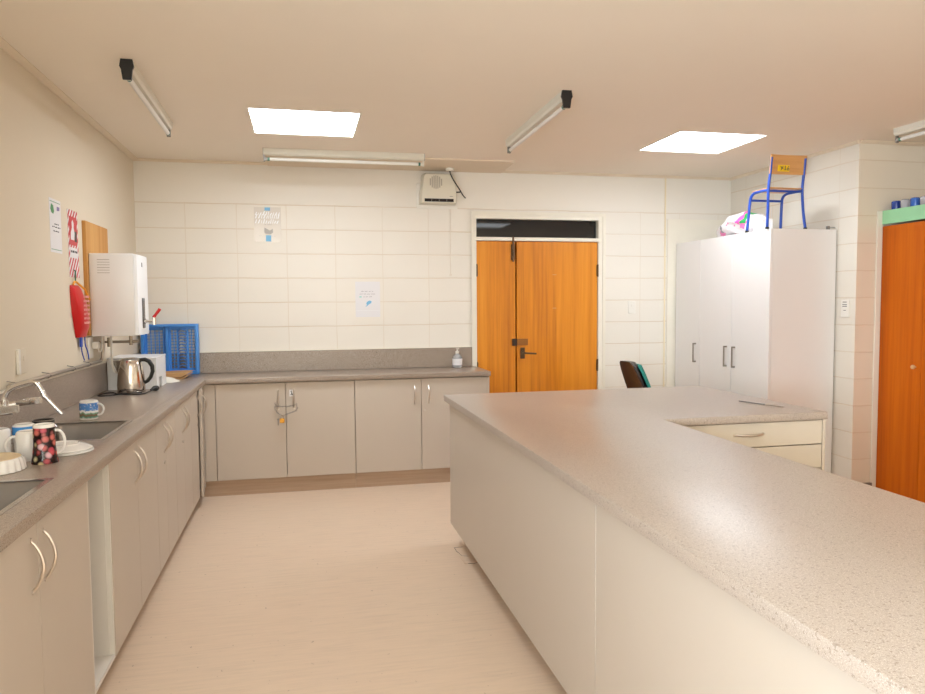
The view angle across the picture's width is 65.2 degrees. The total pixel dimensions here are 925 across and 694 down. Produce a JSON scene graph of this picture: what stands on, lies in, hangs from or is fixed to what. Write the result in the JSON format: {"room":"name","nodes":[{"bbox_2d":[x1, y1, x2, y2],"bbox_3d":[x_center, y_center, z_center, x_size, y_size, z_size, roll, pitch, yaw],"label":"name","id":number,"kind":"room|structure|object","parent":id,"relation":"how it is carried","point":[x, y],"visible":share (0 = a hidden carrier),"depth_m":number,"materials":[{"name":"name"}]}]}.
{"room":"communal kitchen","nodes":[
{"label":"communal kitchen","id":0,"kind":"room"},
{"bbox_2d":[0,48,139,389],"bbox_3d":[-1.636,0.084,1.274,0.100,2.609,9.181,-1,4,-12],"label":"wall","id":1,"kind":"structure","parent":0,"point":[47,149],"depth_m":3.69,"materials":[{"name":"paint"}]},
{"bbox_2d":[16,348,26,374],"bbox_3d":[-2.034,0.067,3.338,0.013,0.116,0.110,-1,4,-12],"label":"power outlet","id":2,"kind":"object","parent":1,"relation":"attached to","point":[21,368],"visible":1,"depth_m":3.33,"materials":[{"name":"plastic"}]},
{"bbox_2d":[48,197,61,253],"bbox_3d":[-2.167,-0.644,3.852,0.002,0.282,0.184,-1,4,-12],"label":"paper notice","id":3,"kind":"object","parent":1,"relation":"attached to","point":[54,205],"visible":1,"depth_m":3.85,"materials":[{"name":"white paper"}]},
{"bbox_2d":[0,36,137,159],"bbox_3d":[-1.589,-1.214,1.259,0.038,0.018,9.081,-1,4,-12],"label":"trim","id":4,"kind":"structure","parent":1,"relation":"attached to","point":[4,45],"depth_m":3.87,"materials":[{"name":"paint"}]},
{"bbox_2d":[0,352,140,431],"bbox_3d":[-1.844,0.318,2.515,0.017,0.194,6.663,-1,4,-12],"label":"backsplash","id":5,"kind":"structure","parent":1,"relation":"attached to","point":[65,390],"depth_m":3.82,"materials":[{"name":"laminate"}]},
{"bbox_2d":[0,380,62,415],"bbox_3d":[-1.719,0.198,2.770,0.343,0.140,0.266,-1,4,-12],"label":"mixer tap","id":6,"kind":"object","parent":5,"relation":"attached to","point":[6,408],"visible":1,"depth_m":2.77,"materials":[{"name":"silver metal"}]},
{"bbox_2d":[6,336,138,387],"bbox_3d":[-2.046,0.052,3.907,0.236,0.172,1.575,-1,4,-12],"label":"pipe","id":7,"kind":"object","parent":1,"relation":"attached to","point":[130,341],"visible":0.83,"depth_m":4.19,"materials":[{"name":"metal"}]},
{"bbox_2d":[67,209,79,277],"bbox_3d":[-2.229,-0.589,4.140,0.005,0.381,0.178,-1,4,-12],"label":"fire sign","id":8,"kind":"object","parent":1,"relation":"attached to","point":[72,229],"visible":1,"depth_m":4.13,"materials":[{"name":"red paper"}]},
{"bbox_2d":[69,216,76,245],"bbox_3d":[-2.228,-0.662,4.137,0.001,0.162,0.140,-1,4,-12],"label":"picture","id":9,"kind":"object","parent":8,"relation":"on","point":[72,219],"depth_m":4.13},
{"bbox_2d":[70,270,90,360],"bbox_3d":[-2.206,-0.183,4.195,0.059,0.530,0.248,-1,4,-12],"label":"pouch","id":10,"kind":"object","parent":1,"relation":"hanging from","point":[80,315],"visible":1,"depth_m":4.14,"materials":[{"name":"red fabric"}]},
{"bbox_2d":[83,296,89,323],"bbox_3d":[-2.184,-0.218,4.206,0.001,0.164,0.120,-1,4,-12],"label":"print","id":11,"kind":"object","parent":10,"relation":"attached to","point":[86,317],"depth_m":4.19},
{"bbox_2d":[86,336,102,358],"bbox_3d":[-2.255,0.002,4.439,0.059,0.130,0.158,-1,4,-12],"label":"power outlet","id":12,"kind":"object","parent":1,"relation":"attached to","point":[90,345],"visible":0.99,"depth_m":4.41,"materials":[{"name":"white plastic"}]},
{"bbox_2d":[82,220,107,335],"bbox_3d":[-2.313,-0.426,4.576,0.022,0.688,0.500,-1,4,-12],"label":"wooden board","id":13,"kind":"object","parent":1,"relation":"attached to","point":[94,237],"visible":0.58,"depth_m":4.38,"materials":[{"name":"brown wood"}]},
{"bbox_2d":[89,253,160,373],"bbox_3d":[-2.101,-0.201,4.577,0.381,0.759,0.326,-1,4,-12],"label":"boiler","id":14,"kind":"object","parent":1,"relation":"attached to","point":[118,281],"visible":0.94,"depth_m":4.41,"materials":[{"name":"white metal"}]},
{"bbox_2d":[144,308,160,324],"bbox_3d":[-1.958,-0.193,4.566,0.108,0.106,0.032,-1,4,-12],"label":"tap","id":15,"kind":"object","parent":14,"relation":"on","point":[153,321],"depth_m":4.56,"materials":[{"name":"red plastic"}]},
{"bbox_2d":[96,482,566,693],"bbox_3d":[1.380,1.362,2.198,6.334,0.100,9.531,-1,4,-12],"label":"floor","id":16,"kind":"structure","parent":0,"point":[361,590],"depth_m":3.43,"materials":[{"name":"laminate"}]},
{"bbox_2d":[0,482,94,693],"bbox_3d":[-1.429,0.914,1.989,0.570,0.861,0.961,-1,4,-12],"label":"base cabinet","id":17,"kind":"object","parent":16,"relation":"on","point":[46,634],"visible":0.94,"depth_m":2.10,"materials":[{"name":"laminate"}]},
{"bbox_2d":[87,465,115,693],"bbox_3d":[-1.583,0.879,2.597,0.533,0.861,0.290,-1,4,-12],"label":"base cabinet","id":18,"kind":"object","parent":16,"relation":"on","point":[98,496],"visible":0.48,"depth_m":2.77,"materials":[{"name":"laminate"}]},
{"bbox_2d":[108,426,159,655],"bbox_3d":[-1.694,0.844,3.184,0.570,0.861,0.902,-1,4,-12],"label":"base cabinet","id":19,"kind":"object","parent":16,"relation":"on","point":[133,490],"visible":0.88,"depth_m":3.14,"materials":[{"name":"laminate"}]},
{"bbox_2d":[155,410,177,571],"bbox_3d":[-1.852,0.802,3.896,0.570,0.861,0.556,-1,4,-12],"label":"base cabinet","id":20,"kind":"object","parent":16,"relation":"on","point":[165,429],"visible":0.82,"depth_m":3.91,"materials":[{"name":"laminate"}]},
{"bbox_2d":[174,397,193,537],"bbox_3d":[-1.978,0.769,4.465,0.570,0.861,0.608,-1,4,-12],"label":"base cabinet","id":21,"kind":"object","parent":16,"relation":"on","point":[183,439],"visible":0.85,"depth_m":4.47,"materials":[{"name":"laminate"}]},
{"bbox_2d":[190,386,206,507],"bbox_3d":[-2.103,0.733,5.078,0.594,0.861,0.641,-1,4,-12],"label":"base cabinet","id":22,"kind":"object","parent":16,"relation":"on","point":[196,400],"visible":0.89,"depth_m":5.08,"materials":[{"name":"laminate"}]},
{"bbox_2d":[200,380,355,496],"bbox_3d":[-1.483,0.686,5.777,1.210,0.861,0.531,-1,4,-12],"label":"base cabinet","id":23,"kind":"object","parent":16,"relation":"on","point":[314,448],"visible":0.96,"depth_m":5.56,"materials":[{"name":"laminate"}]},
{"bbox_2d":[0,366,490,552],"bbox_3d":[-0.507,0.406,2.825,2.757,0.038,6.680,-1,4,-12],"label":"countertop","id":24,"kind":"structure","parent":23,"relation":"on","point":[145,411],"depth_m":3.62,"materials":[{"name":"laminate"}]},
{"bbox_2d":[0,427,11,452],"bbox_3d":[-1.724,0.354,2.679,0.084,0.100,0.108,-2,4,-24],"label":"mug","id":25,"kind":"object","parent":24,"relation":"on","point":[5,432],"visible":0.62,"depth_m":2.67,"materials":[{"name":"white ceramic"}]},
{"bbox_2d":[0,452,26,474],"bbox_3d":[-1.589,0.396,2.436,0.210,0.045,0.210,-1,4,-12],"label":"dish","id":26,"kind":"object","parent":24,"relation":"on","point":[10,462],"visible":1,"depth_m":2.42,"materials":[{"name":"white ceramic"}]},
{"bbox_2d":[4,429,32,461],"bbox_3d":[-1.579,0.354,2.615,0.107,0.106,0.082,0,3,6],"label":"mug","id":27,"kind":"object","parent":24,"relation":"on","point":[23,438],"visible":0.62,"depth_m":2.58,"materials":[{"name":"white ceramic"}]},
{"bbox_2d":[12,422,34,452],"bbox_3d":[-1.671,0.345,2.780,0.104,0.105,0.079,-4,5,-42],"label":"mug","id":28,"kind":"object","parent":24,"relation":"on","point":[27,425],"visible":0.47,"depth_m":2.74,"materials":[{"name":"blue ceramic"}]},
{"bbox_2d":[0,478,53,515],"bbox_3d":[-1.434,0.527,2.019,0.372,0.175,0.559,-1,4,-12],"label":"sink","id":29,"kind":"object","parent":24,"relation":"in","point":[12,492],"visible":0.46,"depth_m":2.28,"materials":[{"name":"silver metal"}]},
{"bbox_2d":[0,480,43,509],"bbox_3d":[-1.434,0.528,2.019,0.346,0.174,0.533,-1,4,-12],"label":"basin","id":30,"kind":"object","parent":29,"relation":"in","point":[12,492],"depth_m":2.28,"materials":[{"name":"metal"}]},
{"bbox_2d":[31,418,54,423],"bbox_3d":[-1.669,0.340,2.881,0.083,0.104,0.083,-1,4,-12],"label":"tumbler","id":31,"kind":"object","parent":24,"relation":"on","point":[38,420],"visible":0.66,"depth_m":2.88,"materials":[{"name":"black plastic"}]},
{"bbox_2d":[31,422,65,464],"bbox_3d":[-1.477,0.341,2.562,0.100,0.138,0.088,0,4,13],"label":"mug","id":32,"kind":"object","parent":24,"relation":"on","point":[44,452],"visible":1,"depth_m":2.54,"materials":[{"name":"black ceramic"}]},
{"bbox_2d":[11,420,131,443],"bbox_3d":[-1.708,0.458,3.205,0.352,0.175,0.519,-1,4,-12],"label":"sink","id":33,"kind":"object","parent":24,"relation":"in","point":[95,430],"visible":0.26,"depth_m":3.43,"materials":[{"name":"silver metal"}]},
{"bbox_2d":[55,421,126,440],"bbox_3d":[-1.708,0.459,3.206,0.326,0.174,0.493,-1,4,-12],"label":"basin","id":34,"kind":"object","parent":33,"relation":"in","point":[95,430],"depth_m":3.43,"materials":[{"name":"metal"}]},
{"bbox_2d":[58,447,93,456],"bbox_3d":[-1.516,0.386,2.754,0.202,0.024,0.202,-1,4,-12],"label":"plate","id":35,"kind":"object","parent":24,"relation":"on","point":[92,448],"visible":0.23,"depth_m":2.70,"materials":[{"name":"white ceramic"}]},
{"bbox_2d":[56,440,92,453],"bbox_3d":[-1.520,0.377,2.752,0.202,0.024,0.202,-1,4,-12],"label":"plate","id":36,"kind":"object","parent":35,"relation":"on","point":[72,446],"visible":0.45,"depth_m":2.73,"materials":[{"name":"white ceramic"}]},
{"bbox_2d":[79,399,104,419],"bbox_3d":[-1.820,0.307,3.536,0.107,0.092,0.083,1,4,27],"label":"mug","id":37,"kind":"object","parent":24,"relation":"on","point":[88,409],"visible":1,"depth_m":3.51,"materials":[{"name":"white ceramic"}]},
{"bbox_2d":[97,357,158,396],"bbox_3d":[-2.114,0.183,4.551,0.264,0.222,0.323,0,3,4],"label":"kettle","id":38,"kind":"object","parent":24,"relation":"on","point":[131,380],"visible":1,"depth_m":4.57,"materials":[{"name":"metal"}]},
{"bbox_2d":[106,354,165,389],"bbox_3d":[-2.213,0.166,4.929,0.304,0.211,0.354,-1,4,-12],"label":"toaster","id":39,"kind":"object","parent":24,"relation":"on","point":[159,377],"visible":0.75,"depth_m":4.79,"materials":[{"name":"plastic"}]},
{"bbox_2d":[140,324,199,373],"bbox_3d":[-2.326,0.019,5.762,0.430,0.403,0.057,-1,4,-12],"label":"dish rack","id":40,"kind":"object","parent":24,"relation":"on","point":[167,349],"visible":0.88,"depth_m":5.78,"materials":[{"name":"blue plastic"}]},
{"bbox_2d":[166,377,178,382],"bbox_3d":[-2.157,0.232,5.250,0.200,0.040,0.200,-1,4,-12],"label":"tea towel","id":41,"kind":"object","parent":24,"relation":"on","point":[168,379],"visible":0.45,"depth_m":5.21,"materials":[{"name":"white fabric"}]},
{"bbox_2d":[166,370,193,378],"bbox_3d":[-2.202,0.212,5.536,0.238,0.044,0.280,-1,4,-12],"label":"cardboard folder","id":42,"kind":"object","parent":24,"relation":"on","point":[180,374],"visible":0.75,"depth_m":5.44,"materials":[{"name":"orange cardboard"}]},
{"bbox_2d":[452,348,461,367],"bbox_3d":[-0.045,0.092,6.244,0.086,0.168,0.086,-1,4,-12],"label":"bottle","id":43,"kind":"object","parent":24,"relation":"on","point":[457,358],"visible":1,"depth_m":6.21,"materials":[{"name":"white plastic"}]},
{"bbox_2d":[274,403,297,415],"bbox_3d":[-1.345,0.477,5.519,0.179,0.109,0.024,-1,4,-12],"label":"chain","id":44,"kind":"object","parent":23,"relation":"hanging from","point":[274,403],"visible":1,"depth_m":5.51,"materials":[{"name":"grey metal"}]},
{"bbox_2d":[277,415,284,424],"bbox_3d":[-1.384,0.556,5.507,0.056,0.082,0.016,-1,4,-12],"label":"padlock","id":45,"kind":"object","parent":44,"relation":"hanging from","point":[282,420],"visible":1,"depth_m":5.50,"materials":[{"name":"gold metal"}]},
{"bbox_2d":[354,376,488,487],"bbox_3d":[-0.359,0.662,6.025,1.088,0.861,0.531,-1,4,-12],"label":"base cabinet","id":46,"kind":"object","parent":16,"relation":"on","point":[402,426],"visible":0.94,"depth_m":5.77,"materials":[{"name":"laminate"}]},
{"bbox_2d":[620,361,650,387],"bbox_3d":[1.621,0.603,5.734,0.693,0.984,0.616,-1,3,-6],"label":"office chair","id":47,"kind":"object","parent":16,"relation":"on","point":[634,375],"visible":0.14,"depth_m":5.65,"materials":[{"name":"leather"}]},
{"bbox_2d":[637,364,650,387],"bbox_3d":[1.433,0.366,5.698,0.222,0.465,0.413,-1,3,-6],"label":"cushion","id":48,"kind":"object","parent":47,"relation":"on","point":[642,380],"depth_m":5.52,"materials":[{"name":"teal fabric"}]},
{"bbox_2d":[450,405,874,693],"bbox_3d":[0.826,0.892,2.083,0.767,0.861,4.900,-1,4,-12],"label":"base cabinet","id":49,"kind":"object","parent":16,"relation":"on","point":[608,610],"visible":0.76,"depth_m":2.17,"materials":[{"name":"laminate"}]},
{"bbox_2d":[444,386,924,693],"bbox_3d":[1.263,0.433,2.143,1.718,0.038,4.981,-1,4,-12],"label":"countertop","id":50,"kind":"structure","parent":49,"relation":"on","point":[836,563],"depth_m":1.91,"materials":[{"name":"laminate"}]},
{"bbox_2d":[739,400,783,406],"bbox_3d":[1.592,0.301,3.860,0.008,0.011,0.275,-3,4,-31],"label":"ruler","id":51,"kind":"object","parent":50,"relation":"on","point":[768,404],"visible":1,"depth_m":3.84,"materials":[{"name":"grey metal"}]},
{"bbox_2d":[685,419,825,470],"bbox_3d":[1.253,0.767,4.084,0.926,0.861,1.169,-1,4,-12],"label":"drawer unit","id":52,"kind":"object","parent":16,"relation":"on","point":[802,441],"visible":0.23,"depth_m":3.58,"materials":[{"name":"laminate"}]},
{"bbox_2d":[675,228,836,472],"bbox_3d":[2.397,0.070,6.136,0.593,1.988,1.382,-1,4,-12],"label":"tall cabinet","id":53,"kind":"object","parent":16,"relation":"on","point":[755,310],"visible":0.81,"depth_m":5.52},
{"bbox_2d":[716,211,765,236],"bbox_3d":[2.300,-1.010,5.930,0.270,0.194,0.624,-1,4,-12],"label":"plastic bag","id":54,"kind":"object","parent":53,"relation":"on","point":[734,224],"visible":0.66,"depth_m":5.83,"materials":[{"name":"white plastic"}]},
{"bbox_2d":[754,219,772,230],"bbox_3d":[2.316,-0.937,5.569,0.100,0.092,0.100,-1,4,-12],"label":"box","id":55,"kind":"object","parent":53,"relation":"on","point":[759,224],"visible":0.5,"depth_m":5.53,"materials":[{"name":"white cardboard"}]},
{"bbox_2d":[745,154,806,232],"bbox_3d":[2.393,-1.161,5.522,0.351,0.545,0.306,-1,4,-12],"label":"chair","id":56,"kind":"object","parent":53,"relation":"on","point":[779,164],"visible":0.98,"depth_m":5.40,"materials":[{"name":"blue paint"}]},
{"bbox_2d":[870,204,924,502],"bbox_3d":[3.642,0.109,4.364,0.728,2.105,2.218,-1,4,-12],"label":"door","id":57,"kind":"structure","parent":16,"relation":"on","point":[897,459],"depth_m":5.17,"materials":[{"name":"paint"}]},
{"bbox_2d":[891,201,900,209],"bbox_3d":[3.153,-1.006,5.258,0.062,0.110,0.062,-1,4,-12],"label":"tumbler","id":58,"kind":"object","parent":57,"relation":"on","point":[894,204],"visible":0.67,"depth_m":5.23,"materials":[{"name":"blue plastic"}]},
{"bbox_2d":[901,199,909,207],"bbox_3d":[3.171,-1.001,5.176,0.062,0.110,0.062,-1,4,-12],"label":"tumbler","id":59,"kind":"object","parent":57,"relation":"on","point":[904,202],"visible":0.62,"depth_m":5.15,"materials":[{"name":"white"}]},
{"bbox_2d":[910,197,919,205],"bbox_3d":[3.189,-0.996,5.094,0.062,0.110,0.062,-1,4,-12],"label":"tumbler","id":60,"kind":"object","parent":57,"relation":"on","point":[914,201],"visible":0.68,"depth_m":5.07,"materials":[{"name":"blue plastic"}]},
{"bbox_2d":[920,196,924,204],"bbox_3d":[3.208,-0.992,5.012,0.062,0.110,0.062,-1,4,-12],"label":"tumbler","id":61,"kind":"object","parent":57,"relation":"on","point":[922,198],"visible":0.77,"depth_m":5.00,"materials":[{"name":"white"}]},
{"bbox_2d":[133,161,730,476],"bbox_3d":[0.402,-0.246,6.478,6.334,2.609,0.120,-1,4,-12],"label":"wall","id":62,"kind":"structure","parent":0,"point":[341,228],"depth_m":6.10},
{"bbox_2d":[254,207,280,241],"bbox_3d":[-1.597,-1.004,5.927,0.213,0.282,0.002,-1,4,-12],"label":"poster","id":63,"kind":"object","parent":62,"relation":"attached to","point":[267,220],"visible":1,"depth_m":5.93,"materials":[{"name":"white paper"}]},
{"bbox_2d":[264,227,272,233],"bbox_3d":[-1.590,-0.953,5.931,0.070,0.055,0.001,-1,4,-12],"label":"picture","id":64,"kind":"object","parent":63,"relation":"on","point":[267,230],"depth_m":5.93},
{"bbox_2d":[172,346,471,372],"bbox_3d":[-1.232,0.107,6.065,2.716,0.176,0.017,-1,4,-12],"label":"backsplash","id":65,"kind":"structure","parent":62,"relation":"attached to","point":[402,357],"depth_m":6.08,"materials":[{"name":"laminate"}]},
{"bbox_2d":[355,282,379,316],"bbox_3d":[-0.804,-0.405,6.138,0.208,0.300,0.002,-1,4,-12],"label":"paper notice","id":66,"kind":"object","parent":62,"relation":"attached to","point":[367,294],"visible":1,"depth_m":6.14,"materials":[{"name":"white paper"}]},
{"bbox_2d":[266,155,514,172],"bbox_3d":[-0.581,-1.499,5.899,1.970,0.024,0.441,-1,4,-12],"label":"trim","id":67,"kind":"structure","parent":62,"relation":"attached to","point":[430,164],"depth_m":5.93,"materials":[{"name":"paint"}]},
{"bbox_2d":[133,158,729,179],"bbox_3d":[-0.028,-1.525,6.236,5.244,0.020,0.020,-1,4,-12],"label":"trim","id":68,"kind":"structure","parent":62,"relation":"attached to","point":[138,159],"depth_m":6.39,"materials":[{"name":"paint"}]},
{"bbox_2d":[416,173,456,208],"bbox_3d":[-0.209,-1.330,6.162,0.358,0.288,0.108,-1,4,-12],"label":"wall heater","id":69,"kind":"object","parent":62,"relation":"attached to","point":[435,190],"visible":0.99,"depth_m":6.12,"materials":[{"name":"white plastic"}]},
{"bbox_2d":[430,175,441,188],"bbox_3d":[-0.224,-1.393,6.103,0.105,0.112,0.003,-1,4,-12],"label":"grille","id":70,"kind":"object","parent":69,"relation":"attached to","point":[435,180],"depth_m":6.10,"materials":[{"name":"beige plastic"}]},
{"bbox_2d":[449,209,451,275],"bbox_3d":[-0.104,-0.904,6.262,0.022,0.577,0.008,-1,4,-12],"label":"cable","id":71,"kind":"object","parent":62,"relation":"attached to","point":[450,274],"visible":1,"depth_m":6.26,"materials":[{"name":"white plastic"}]},
{"bbox_2d":[446,168,465,197],"bbox_3d":[-0.051,-1.397,6.169,0.072,0.234,0.244,2,4,39],"label":"junction box","id":72,"kind":"object","parent":62,"relation":"attached to","point":[450,170],"visible":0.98,"depth_m":6.10,"materials":[{"name":"white plastic"}]},
{"bbox_2d":[471,211,605,392],"bbox_3d":[0.684,-0.071,6.517,1.248,2.250,0.166,-1,4,-12],"label":"door","id":73,"kind":"structure","parent":62,"relation":"in","point":[559,342],"depth_m":6.48,"materials":[{"name":"wood"}]},
{"bbox_2d":[628,301,634,312],"bbox_3d":[1.560,-0.367,6.659,0.070,0.114,0.014,-1,4,-12],"label":"light switch","id":74,"kind":"object","parent":62,"relation":"attached to","point":[631,304],"visible":1,"depth_m":6.66,"materials":[{"name":"white plastic"}]},
{"bbox_2d":[663,178,665,386],"bbox_3d":[1.881,-0.263,6.740,0.012,2.588,0.008,-1,4,-12],"label":"trim","id":75,"kind":"structure","parent":62,"relation":"attached to","point":[665,178],"depth_m":6.71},
{"bbox_2d":[666,219,724,386],"bbox_3d":[2.223,-0.084,6.823,0.655,2.215,0.014,-1,4,-12],"label":"wall","id":76,"kind":"structure","parent":62,"relation":"attached to","point":[678,230],"depth_m":6.74,"materials":[{"name":"paint"}]},
{"bbox_2d":[0,0,924,177],"bbox_3d":[1.360,-1.322,2.036,6.334,0.060,9.531,-1,4,-12],"label":"ceiling","id":77,"kind":"structure","parent":0,"point":[453,79],"depth_m":3.61,"materials":[{"name":"paint"}]},
{"bbox_2d":[119,58,172,136],"bbox_3d":[-1.717,-1.339,3.982,0.064,0.094,1.212,-1,4,-13],"label":"fluorescent light","id":78,"kind":"object","parent":77,"relation":"attached to","point":[130,72],"visible":1,"depth_m":3.77,"materials":[{"name":"grey metal"}]},
{"bbox_2d":[246,108,361,136],"bbox_3d":[-1.010,-1.455,4.630,0.676,0.051,0.650,-1,4,-12],"label":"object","id":79,"kind":"structure","parent":77,"relation":"attached to","point":[262,120],"depth_m":4.65,"materials":[{"name":"paint"}]},
{"bbox_2d":[263,148,424,166],"bbox_3d":[-0.887,-1.436,5.485,1.211,0.094,0.052,-1,4,-12],"label":"fluorescent light","id":80,"kind":"object","parent":77,"relation":"attached to","point":[266,151],"visible":1,"depth_m":5.46,"materials":[{"name":"grey metal"}]},
{"bbox_2d":[505,90,572,153],"bbox_3d":[0.450,-1.390,4.548,0.064,0.094,1.227,-1,4,-11],"label":"fluorescent light","id":81,"kind":"object","parent":77,"relation":"attached to","point":[562,100],"visible":1,"depth_m":4.36,"materials":[{"name":"grey metal"}]},
{"bbox_2d":[638,131,768,153],"bbox_3d":[1.742,-1.516,5.292,0.683,0.051,0.645,-1,4,-12],"label":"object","id":82,"kind":"structure","parent":77,"relation":"attached to","point":[681,141],"depth_m":5.32,"materials":[{"name":"paint"}]},
{"bbox_2d":[893,120,924,142],"bbox_3d":[3.079,-1.393,4.274,0.064,0.094,1.282,-1,4,-12],"label":"fluorescent light","id":83,"kind":"object","parent":77,"relation":"attached to","point":[919,125],"visible":1,"depth_m":4.77,"materials":[{"name":"grey metal"}]},
{"bbox_2d":[731,144,858,478],"bbox_3d":[3.197,-0.251,6.211,0.990,2.609,1.609,-1,4,-12],"label":"wall","id":84,"kind":"structure","parent":0,"point":[831,178],"depth_m":5.50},
{"bbox_2d":[730,140,858,180],"bbox_3d":[2.693,-1.532,6.024,0.022,0.022,1.609,-1,4,-12],"label":"trim","id":85,"kind":"structure","parent":84,"relation":"attached to","point":[856,141],"depth_m":5.65,"materials":[{"name":"paint"}]},
{"bbox_2d":[841,300,849,316],"bbox_3d":[2.860,-0.287,5.403,0.015,0.127,0.080,-1,4,-12],"label":"wall control","id":86,"kind":"object","parent":84,"relation":"attached to","point":[845,304],"visible":1,"depth_m":5.39,"materials":[{"name":"white plastic"}]},
{"bbox_2d":[860,140,924,145],"bbox_3d":[3.316,-1.494,5.324,0.890,0.022,0.022,-1,4,-12],"label":"trim","id":87,"kind":"structure","parent":84,"relation":"attached to","point":[861,141],"depth_m":5.28,"materials":[{"name":"paint"}]},
{"bbox_2d":[851,140,924,482],"bbox_3d":[3.372,-0.205,5.425,0.990,2.609,0.004,-1,4,-12],"label":"wall","id":88,"kind":"structure","parent":0,"point":[887,173],"depth_m":5.33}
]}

